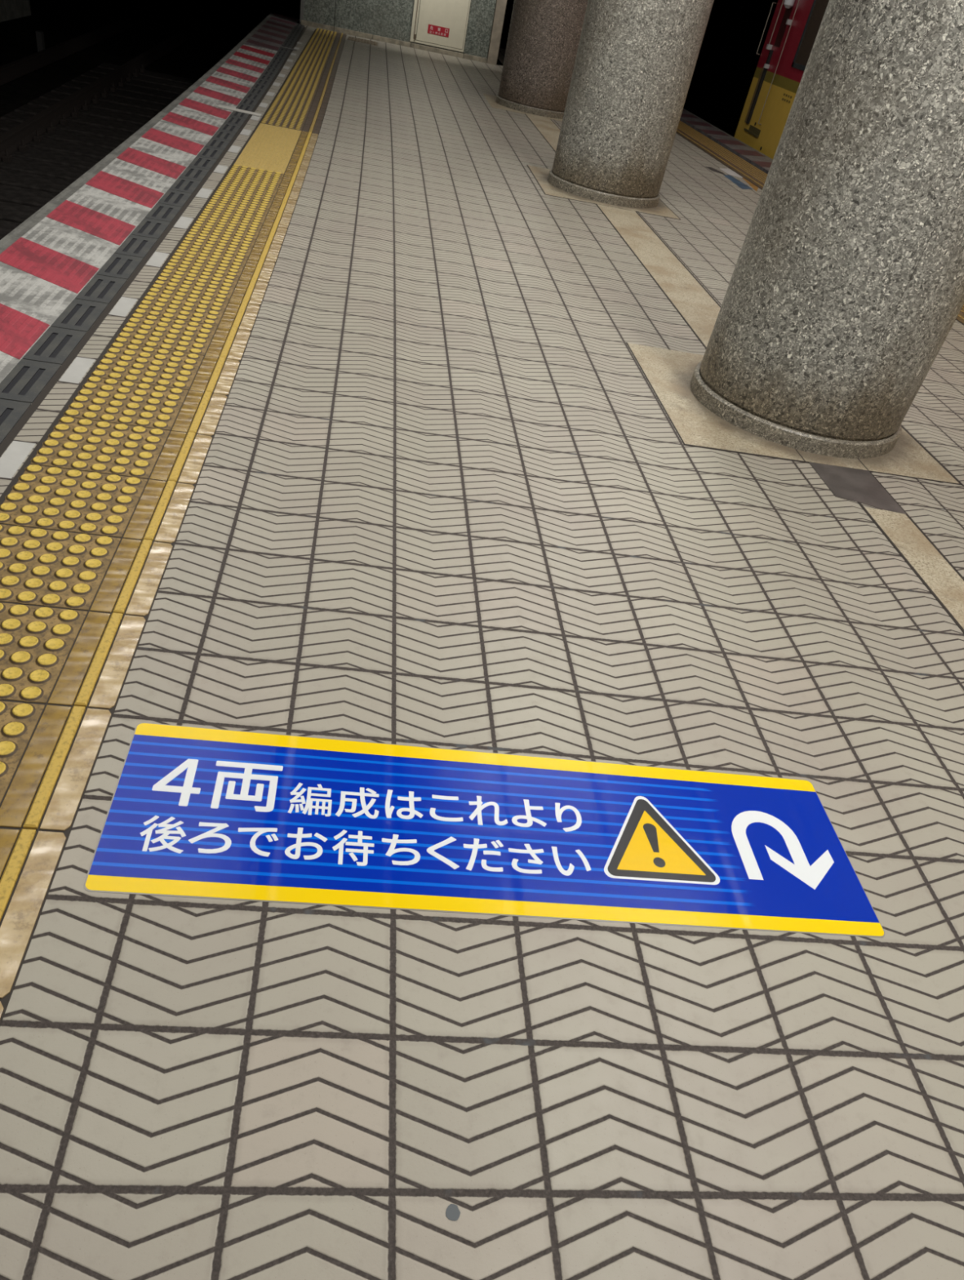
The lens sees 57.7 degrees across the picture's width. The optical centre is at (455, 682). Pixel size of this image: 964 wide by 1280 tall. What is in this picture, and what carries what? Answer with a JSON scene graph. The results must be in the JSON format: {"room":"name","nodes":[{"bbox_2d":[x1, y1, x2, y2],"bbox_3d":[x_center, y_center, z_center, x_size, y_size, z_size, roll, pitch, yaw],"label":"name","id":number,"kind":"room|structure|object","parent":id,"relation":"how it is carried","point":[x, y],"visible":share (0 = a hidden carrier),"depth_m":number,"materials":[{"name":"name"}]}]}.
{"room":"railway station","nodes":[
{"label":"railway station","id":0,"kind":"room"},
{"bbox_2d":[0,0,285,222],"bbox_3d":[-1.340,-8.844,14.176,16.966,0.083,38.070,6,40,-9],"label":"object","id":1,"kind":"structure","parent":0,"point":[213,28],"depth_m":17.86,"materials":[{"name":"black"}]},
{"bbox_2d":[0,219,22,239],"bbox_3d":[-3.887,-3.913,7.452,2.566,0.128,0.472,5,40,-9],"label":"sleeper","id":2,"kind":"object","parent":1,"relation":"on","point":[6,227],"visible":0.02,"depth_m":7.53,"materials":[{"name":"black wood"}]},
{"bbox_2d":[0,0,31,64],"bbox_3d":[-6.539,-8.688,11.272,0.724,1.593,4.200,6,40,-9],"label":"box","id":3,"kind":"object","parent":1,"relation":"on","point":[9,9],"visible":1,"depth_m":12.39,"materials":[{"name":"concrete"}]},
{"bbox_2d":[0,200,41,222],"bbox_3d":[-3.927,-4.284,7.882,2.566,0.128,0.472,5,40,-9],"label":"sleeper","id":4,"kind":"object","parent":1,"relation":"on","point":[8,211],"visible":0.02,"depth_m":7.89,"materials":[{"name":"black wood"}]},
{"bbox_2d":[0,184,58,207],"bbox_3d":[-3.968,-4.654,8.312,2.566,0.128,0.472,5,40,-10],"label":"sleeper","id":5,"kind":"object","parent":1,"relation":"on","point":[29,197],"visible":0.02,"depth_m":8.29,"materials":[{"name":"black wood"}]},
{"bbox_2d":[0,168,74,193],"bbox_3d":[-4.010,-5.025,8.742,2.566,0.128,0.472,5,40,-10],"label":"sleeper","id":6,"kind":"object","parent":1,"relation":"on","point":[7,177],"visible":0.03,"depth_m":8.70,"materials":[{"name":"grey metal"}]},
{"bbox_2d":[35,30,44,52],"bbox_3d":[-6.747,-10.374,14.218,0.083,0.331,0.124,6,40,-9],"label":"post","id":7,"kind":"object","parent":1,"relation":"on","point":[39,34],"visible":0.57,"depth_m":14.16,"materials":[{"name":"grey"}]},
{"bbox_2d":[0,149,88,181],"bbox_3d":[-4.053,-5.395,9.172,2.566,0.128,0.472,5,40,-10],"label":"sleeper","id":8,"kind":"object","parent":1,"relation":"on","point":[10,162],"visible":0.34,"depth_m":9.09,"materials":[{"name":"black wood"}]},
{"bbox_2d":[11,139,102,169],"bbox_3d":[-4.099,-5.766,9.601,2.566,0.128,0.472,5,40,-10],"label":"sleeper","id":9,"kind":"object","parent":1,"relation":"on","point":[24,152],"visible":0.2,"depth_m":9.51,"materials":[{"name":"black wood"}]},
{"bbox_2d":[0,129,114,159],"bbox_3d":[-4.144,-6.137,10.031,2.566,0.128,0.472,5,40,-10],"label":"sleeper","id":10,"kind":"object","parent":1,"relation":"on","point":[39,142],"visible":0.28,"depth_m":9.95,"materials":[{"name":"grey metal"}]},
{"bbox_2d":[0,119,124,149],"bbox_3d":[-4.190,-6.508,10.460,2.566,0.128,0.472,5,40,-10],"label":"sleeper","id":11,"kind":"object","parent":1,"relation":"on","point":[5,125],"visible":0.26,"depth_m":10.36,"materials":[{"name":"grey metal"}]},
{"bbox_2d":[733,0,829,159],"bbox_3d":[5.385,-2.800,5.475,2.698,4.076,15.083,6,40,-9],"label":"train","id":12,"kind":"object","parent":1,"relation":"on","point":[795,24],"visible":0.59,"depth_m":10.34,"materials":[{"name":"red painted metal"},{"name":"yellow painted metal"},{"name":"dark glass"}]},
{"bbox_2d":[783,0,795,8],"bbox_3d":[3.873,-7.912,10.118,0.120,0.190,0.120,6,40,-9],"label":"marker lamp","id":13,"kind":"object","parent":12,"relation":"attached to","point":[790,4],"depth_m":10.12,"materials":[{"name":"white"}]},
{"bbox_3d":[-4.281,-7.250,11.319,2.566,0.128,0.472,5,40,-10],"label":"sleeper","id":14,"kind":"object","parent":1,"relation":"on","visible":0},
{"bbox_2d":[0,30,187,161],"bbox_3d":[-5.002,-7.321,11.142,0.205,0.155,19.871,5,40,-10],"label":"rail","id":15,"kind":"object","parent":14,"relation":"on","point":[11,140],"visible":0.93,"depth_m":11.61,"materials":[{"name":"grey metal"}]},
{"bbox_2d":[230,0,514,59],"bbox_3d":[-1.964,-22.858,27.364,17.173,4.304,0.207,6,40,-9],"label":"wall","id":16,"kind":"structure","parent":0,"point":[279,5],"depth_m":28.06,"materials":[{"name":"concrete"}]},
{"bbox_2d":[302,0,496,58],"bbox_3d":[-0.681,-11.898,13.598,2.859,2.959,4.552,6,40,-9],"label":"wall","id":17,"kind":"structure","parent":0,"point":[391,19],"depth_m":12.58,"materials":[{"name":"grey stone"}]},
{"bbox_2d":[283,0,301,18],"bbox_3d":[0.466,-5.280,9.440,6.441,1.159,25.242,6,40,-9],"label":"trim","id":18,"kind":"structure","parent":17,"relation":"attached to","point":[294,11],"depth_m":15.62,"materials":[{"name":"concrete"}]},
{"bbox_2d":[299,0,304,24],"bbox_3d":[-1.974,-10.594,11.682,0.045,2.938,0.124,6,40,-9],"label":"trim","id":19,"kind":"structure","parent":17,"relation":"attached to","point":[302,2],"depth_m":12.47,"materials":[{"name":"grey metal"}]},
{"bbox_2d":[301,19,487,62],"bbox_3d":[-0.883,-9.346,12.779,2.719,0.076,0.108,6,40,-9],"label":"baseboard","id":20,"kind":"structure","parent":17,"relation":"attached to","point":[305,23],"depth_m":12.73,"materials":[{"name":"beige stone"}]},
{"bbox_2d":[427,24,449,37],"bbox_3d":[-0.252,-9.450,12.691,0.310,0.106,0.003,6,40,-9],"label":"notice","id":21,"kind":"object","parent":17,"relation":"attached to","point":[433,29],"visible":1,"depth_m":12.69,"materials":[{"name":"red plastic"}]},
{"bbox_2d":[409,0,471,52],"bbox_3d":[-0.123,-10.004,12.238,0.792,1.833,0.078,6,40,-9],"label":"door","id":22,"kind":"structure","parent":17,"relation":"attached to","point":[451,15],"depth_m":12.62,"materials":[{"name":"beige metal"}]},
{"bbox_2d":[486,0,506,65],"bbox_3d":[0.773,-10.306,12.094,0.139,2.958,0.197,6,40,-9],"label":"trim","id":23,"kind":"structure","parent":17,"relation":"attached to","point":[500,6],"depth_m":12.70,"materials":[{"name":"metal"}]},
{"bbox_2d":[0,23,963,1279],"bbox_3d":[0.521,-4.485,7.398,4.947,0.001,21.104,6,40,-9],"label":"floor","id":24,"kind":"structure","parent":0,"point":[442,498],"depth_m":1.80,"materials":[{"name":"tile"}]},
{"bbox_2d":[0,440,35,479],"bbox_3d":[-1.167,-0.587,2.303,0.058,0.002,0.201,6,40,-9],"label":"tile","id":25,"kind":"structure","parent":24,"relation":"on","point":[17,452],"depth_m":2.31,"materials":[{"name":"white tile"}]},
{"bbox_2d":[58,356,95,383],"bbox_3d":[-1.200,-0.990,2.774,0.058,0.002,0.201,6,40,-9],"label":"tile","id":26,"kind":"structure","parent":24,"relation":"on","point":[76,371],"depth_m":2.77,"materials":[{"name":"white tile"}]},
{"bbox_2d":[108,296,137,316],"bbox_3d":[-1.233,-1.393,3.245,0.058,0.002,0.201,5,40,-9],"label":"tile","id":27,"kind":"structure","parent":24,"relation":"on","point":[124,304],"depth_m":3.24,"materials":[{"name":"white tile"}]},
{"bbox_2d":[0,23,304,444],"bbox_3d":[-1.658,-4.337,6.634,0.199,0.005,15.621,5,40,-9],"label":"strip","id":28,"kind":"object","parent":24,"relation":"on","point":[20,388],"visible":1,"depth_m":3.41,"materials":[{"name":"black"}]},
{"bbox_2d":[217,104,261,116],"bbox_3d":[-1.634,-4.319,6.610,0.341,0.005,0.082,11,39,-2],"label":"marker","id":29,"kind":"object","parent":28,"relation":"on","point":[219,105],"visible":1,"depth_m":6.60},
{"bbox_2d":[0,26,305,457],"bbox_3d":[-1.542,-3.822,6.054,0.111,0.001,16.761,5,40,-9],"label":"trim","id":30,"kind":"structure","parent":24,"relation":"on","point":[20,424],"depth_m":3.22,"materials":[{"name":"grey"}]},
{"bbox_2d":[145,251,168,266],"bbox_3d":[-1.267,-1.796,3.715,0.058,0.002,0.201,5,40,-9],"label":"tile","id":31,"kind":"structure","parent":24,"relation":"on","point":[157,260],"depth_m":3.71,"materials":[{"name":"white tile"}]},
{"bbox_2d":[0,27,346,1026],"bbox_3d":[-1.228,-3.778,6.080,0.500,0.010,17.126,5,40,-9],"label":"tactile paving","id":32,"kind":"object","parent":24,"relation":"on","point":[91,521],"visible":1,"depth_m":2.23,"materials":[{"name":"yellow"}]},
{"bbox_2d":[173,216,193,229],"bbox_3d":[-1.302,-2.199,4.186,0.058,0.002,0.201,5,40,-9],"label":"tile","id":33,"kind":"structure","parent":24,"relation":"on","point":[184,222],"depth_m":4.18,"materials":[{"name":"white tile"}]},
{"bbox_2d":[195,187,213,198],"bbox_3d":[-1.339,-2.602,4.656,0.058,0.002,0.201,5,40,-9],"label":"tile","id":34,"kind":"structure","parent":24,"relation":"on","point":[203,193],"depth_m":4.65,"materials":[{"name":"white tile"}]},
{"bbox_2d":[213,164,228,173],"bbox_3d":[-1.377,-3.006,5.127,0.058,0.002,0.201,5,40,-9],"label":"floor","id":35,"kind":"structure","parent":24,"relation":"on","point":[220,169],"depth_m":5.12,"materials":[{"name":"white tile"}]},
{"bbox_2d":[227,145,240,153],"bbox_3d":[-1.416,-3.409,5.597,0.058,0.002,0.201,5,40,-9],"label":"floor","id":36,"kind":"structure","parent":24,"relation":"on","point":[233,148],"depth_m":5.59,"materials":[{"name":"white tile"}]},
{"bbox_2d":[240,128,251,135],"bbox_3d":[-1.456,-3.813,6.067,0.058,0.002,0.201,5,40,-9],"label":"floor","id":37,"kind":"structure","parent":24,"relation":"on","point":[244,131],"depth_m":6.06,"materials":[{"name":"white tile"}]},
{"bbox_2d":[250,115,260,120],"bbox_3d":[-1.497,-4.217,6.536,0.058,0.002,0.201,5,40,-9],"label":"floor","id":38,"kind":"structure","parent":24,"relation":"on","point":[254,117],"depth_m":6.53,"materials":[{"name":"white tile"}]},
{"bbox_2d":[258,102,268,107],"bbox_3d":[-1.540,-4.621,7.006,0.058,0.002,0.201,5,40,-9],"label":"floor","id":39,"kind":"structure","parent":24,"relation":"on","point":[262,104],"depth_m":7.00,"materials":[{"name":"white tile"}]},
{"bbox_2d":[266,91,275,96],"bbox_3d":[-1.584,-5.025,7.475,0.058,0.002,0.201,5,40,-9],"label":"floor","id":40,"kind":"structure","parent":24,"relation":"on","point":[271,94],"depth_m":7.47,"materials":[{"name":"white tile"}]},
{"bbox_2d":[272,82,280,86],"bbox_3d":[-1.629,-5.429,7.944,0.058,0.002,0.201,5,40,-10],"label":"floor","id":41,"kind":"structure","parent":24,"relation":"on","point":[277,84],"depth_m":7.94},
{"bbox_2d":[277,73,285,77],"bbox_3d":[-1.675,-5.834,8.413,0.058,0.002,0.201,5,40,-10],"label":"floor","id":42,"kind":"structure","parent":24,"relation":"on","point":[280,74],"depth_m":8.40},
{"bbox_2d":[346,36,377,45],"bbox_3d":[-1.304,-8.998,12.274,0.423,0.010,0.497,6,40,-9],"label":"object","id":43,"kind":"object","parent":24,"relation":"on","point":[355,39],"visible":1,"depth_m":12.26,"materials":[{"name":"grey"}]},
{"bbox_2d":[0,13,773,382],"bbox_3d":[0.752,-4.484,7.687,6.392,0.291,21.518,6,40,-9],"label":"platform edge","id":44,"kind":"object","parent":24,"relation":"on","point":[37,298],"depth_m":4.31,"materials":[{"name":"white paint"}]},
{"bbox_2d":[0,13,298,359],"bbox_3d":[-1.919,-4.463,6.713,0.458,0.001,17.197,5,40,-9],"label":"striped edge marking","id":45,"kind":"object","parent":44,"relation":"on","point":[19,331],"visible":1,"depth_m":4.03,"materials":[{"name":"red paint"}]},
{"bbox_2d":[680,109,772,167],"bbox_3d":[3.553,-4.379,8.084,0.491,0.001,20.511,5,40,-9],"label":"striped edge marking","id":46,"kind":"object","parent":44,"relation":"on","point":[764,164],"visible":0.23,"depth_m":10.62,"materials":[{"name":"red paint"}]},
{"bbox_2d":[445,1204,460,1221],"bbox_3d":[-0.004,0.675,1.113,0.018,0.001,0.019,18,40,7],"label":"stud","id":47,"kind":"object","parent":24,"relation":"on","point":[452,1212],"visible":1,"depth_m":1.11,"materials":[{"name":"grey metal"}]},
{"bbox_2d":[83,722,884,937],"bbox_3d":[0.086,0.268,1.621,1.387,0.002,0.387,6,40,-9],"label":"floor sticker","id":48,"kind":"object","parent":24,"relation":"on","point":[193,811],"visible":1,"depth_m":1.60,"materials":[{"name":"blue plastic"}]},
{"bbox_2d":[482,93,562,121],"bbox_3d":[0.840,-6.382,9.749,1.027,0.012,1.034,6,40,-9],"label":"trim","id":49,"kind":"structure","parent":24,"relation":"on","point":[491,99],"depth_m":9.45,"materials":[{"name":"beige stone"}]},
{"bbox_2d":[495,0,587,119],"bbox_3d":[1.114,-7.479,8.803,0.861,2.938,0.861,-6,43,-22],"label":"pillar","id":50,"kind":"structure","parent":49,"relation":"on","point":[544,37],"depth_m":9.14,"materials":[{"name":"stone"}]},
{"bbox_2d":[526,114,559,151],"bbox_3d":[0.977,-5.063,8.216,0.271,0.012,3.025,5,40,-9],"label":"trim","id":51,"kind":"structure","parent":24,"relation":"on","point":[550,131],"depth_m":8.77,"materials":[{"name":"beige stone"}]},
{"bbox_2d":[528,164,679,219],"bbox_3d":[1.101,-3.745,6.680,1.018,0.012,1.034,6,40,-9],"label":"trim","id":52,"kind":"structure","parent":24,"relation":"on","point":[541,174],"depth_m":6.42,"materials":[{"name":"beige stone"}]},
{"bbox_2d":[547,0,714,208],"bbox_3d":[1.370,-4.848,5.741,0.861,2.938,0.861,4,40,-11],"label":"pillar","id":53,"kind":"structure","parent":52,"relation":"on","point":[635,62],"depth_m":6.01,"materials":[{"name":"stone"}]},
{"bbox_2d":[597,204,720,346],"bbox_3d":[1.235,-2.439,5.161,0.305,0.012,2.979,6,40,-9],"label":"floor strip","id":54,"kind":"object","parent":24,"relation":"on","point":[696,306],"depth_m":5.08,"materials":[{"name":"beige stone"}]},
{"bbox_2d":[705,166,724,174],"bbox_3d":[2.538,-4.999,8.552,0.117,0.001,0.334,-5,43,-21],"label":"scuff mark","id":55,"kind":"object","parent":24,"relation":"on","point":[709,168],"visible":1,"depth_m":8.56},
{"bbox_2d":[719,168,743,177],"bbox_3d":[2.712,-5.038,8.645,0.197,0.001,0.435,-3,42,-19],"label":"floor sticker","id":56,"kind":"object","parent":24,"relation":"on","point":[727,171],"visible":1,"depth_m":8.64,"materials":[{"name":"white plastic"}]},
{"bbox_2d":[723,174,752,189],"bbox_3d":[2.659,-4.701,8.230,0.147,0.001,0.704,6,40,-9],"label":"floor sticker","id":57,"kind":"object","parent":24,"relation":"on","point":[740,184],"visible":1,"depth_m":8.21,"materials":[{"name":"blue plastic"}]},
{"bbox_2d":[524,113,963,633],"bbox_3d":[1.294,-1.807,4.424,1.122,0.012,13.035,6,40,-9],"label":"trim","id":58,"kind":"structure","parent":24,"relation":"on","point":[904,557],"depth_m":3.28,"materials":[{"name":"grey stone"}]},
{"bbox_2d":[742,177,758,191],"bbox_3d":[2.816,-4.699,8.268,0.103,0.001,0.717,10,39,-4],"label":"floor sticker","id":59,"kind":"object","parent":24,"relation":"on","point":[755,188],"visible":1,"depth_m":8.23,"materials":[{"name":"plastic"}]},
{"bbox_2d":[627,342,959,484],"bbox_3d":[1.345,-1.138,3.641,1.109,0.012,1.028,6,40,-9],"label":"tile","id":60,"kind":"structure","parent":24,"relation":"on","point":[669,372],"depth_m":3.39,"materials":[{"name":"beige stone"}]},
{"bbox_2d":[689,0,963,458],"bbox_3d":[1.647,-2.243,2.713,0.861,2.938,0.861,6,40,-9],"label":"pillar","id":61,"kind":"structure","parent":60,"relation":"on","point":[845,290],"depth_m":2.96,"materials":[{"name":"stone"}]},
{"bbox_2d":[675,120,963,325],"bbox_3d":[3.127,-3.639,7.086,0.549,0.010,18.027,5,40,-9],"label":"tactile paving","id":62,"kind":"object","parent":24,"relation":"on","point":[751,173],"visible":0.26,"depth_m":9.41,"materials":[{"name":"yellow"}]},
{"bbox_2d":[808,462,906,514],"bbox_3d":[1.432,-0.696,3.131,0.240,0.004,0.325,6,40,-9],"label":"floor tile","id":63,"kind":"structure","parent":24,"relation":"on","point":[855,485],"depth_m":3.13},
{"bbox_2d":[864,506,963,628],"bbox_3d":[1.598,0.921,1.258,0.151,0.012,4.655,6,40,-9],"label":"trim","id":64,"kind":"structure","parent":24,"relation":"on","point":[946,584],"depth_m":2.78,"materials":[{"name":"beige stone"}]},
{"bbox_2d":[683,0,777,137],"bbox_3d":[7.418,-9.610,14.113,0.104,4.304,38.070,6,40,-9],"label":"wall","id":65,"kind":"structure","parent":0,"point":[726,63],"depth_m":21.73,"materials":[{"name":"concrete"}]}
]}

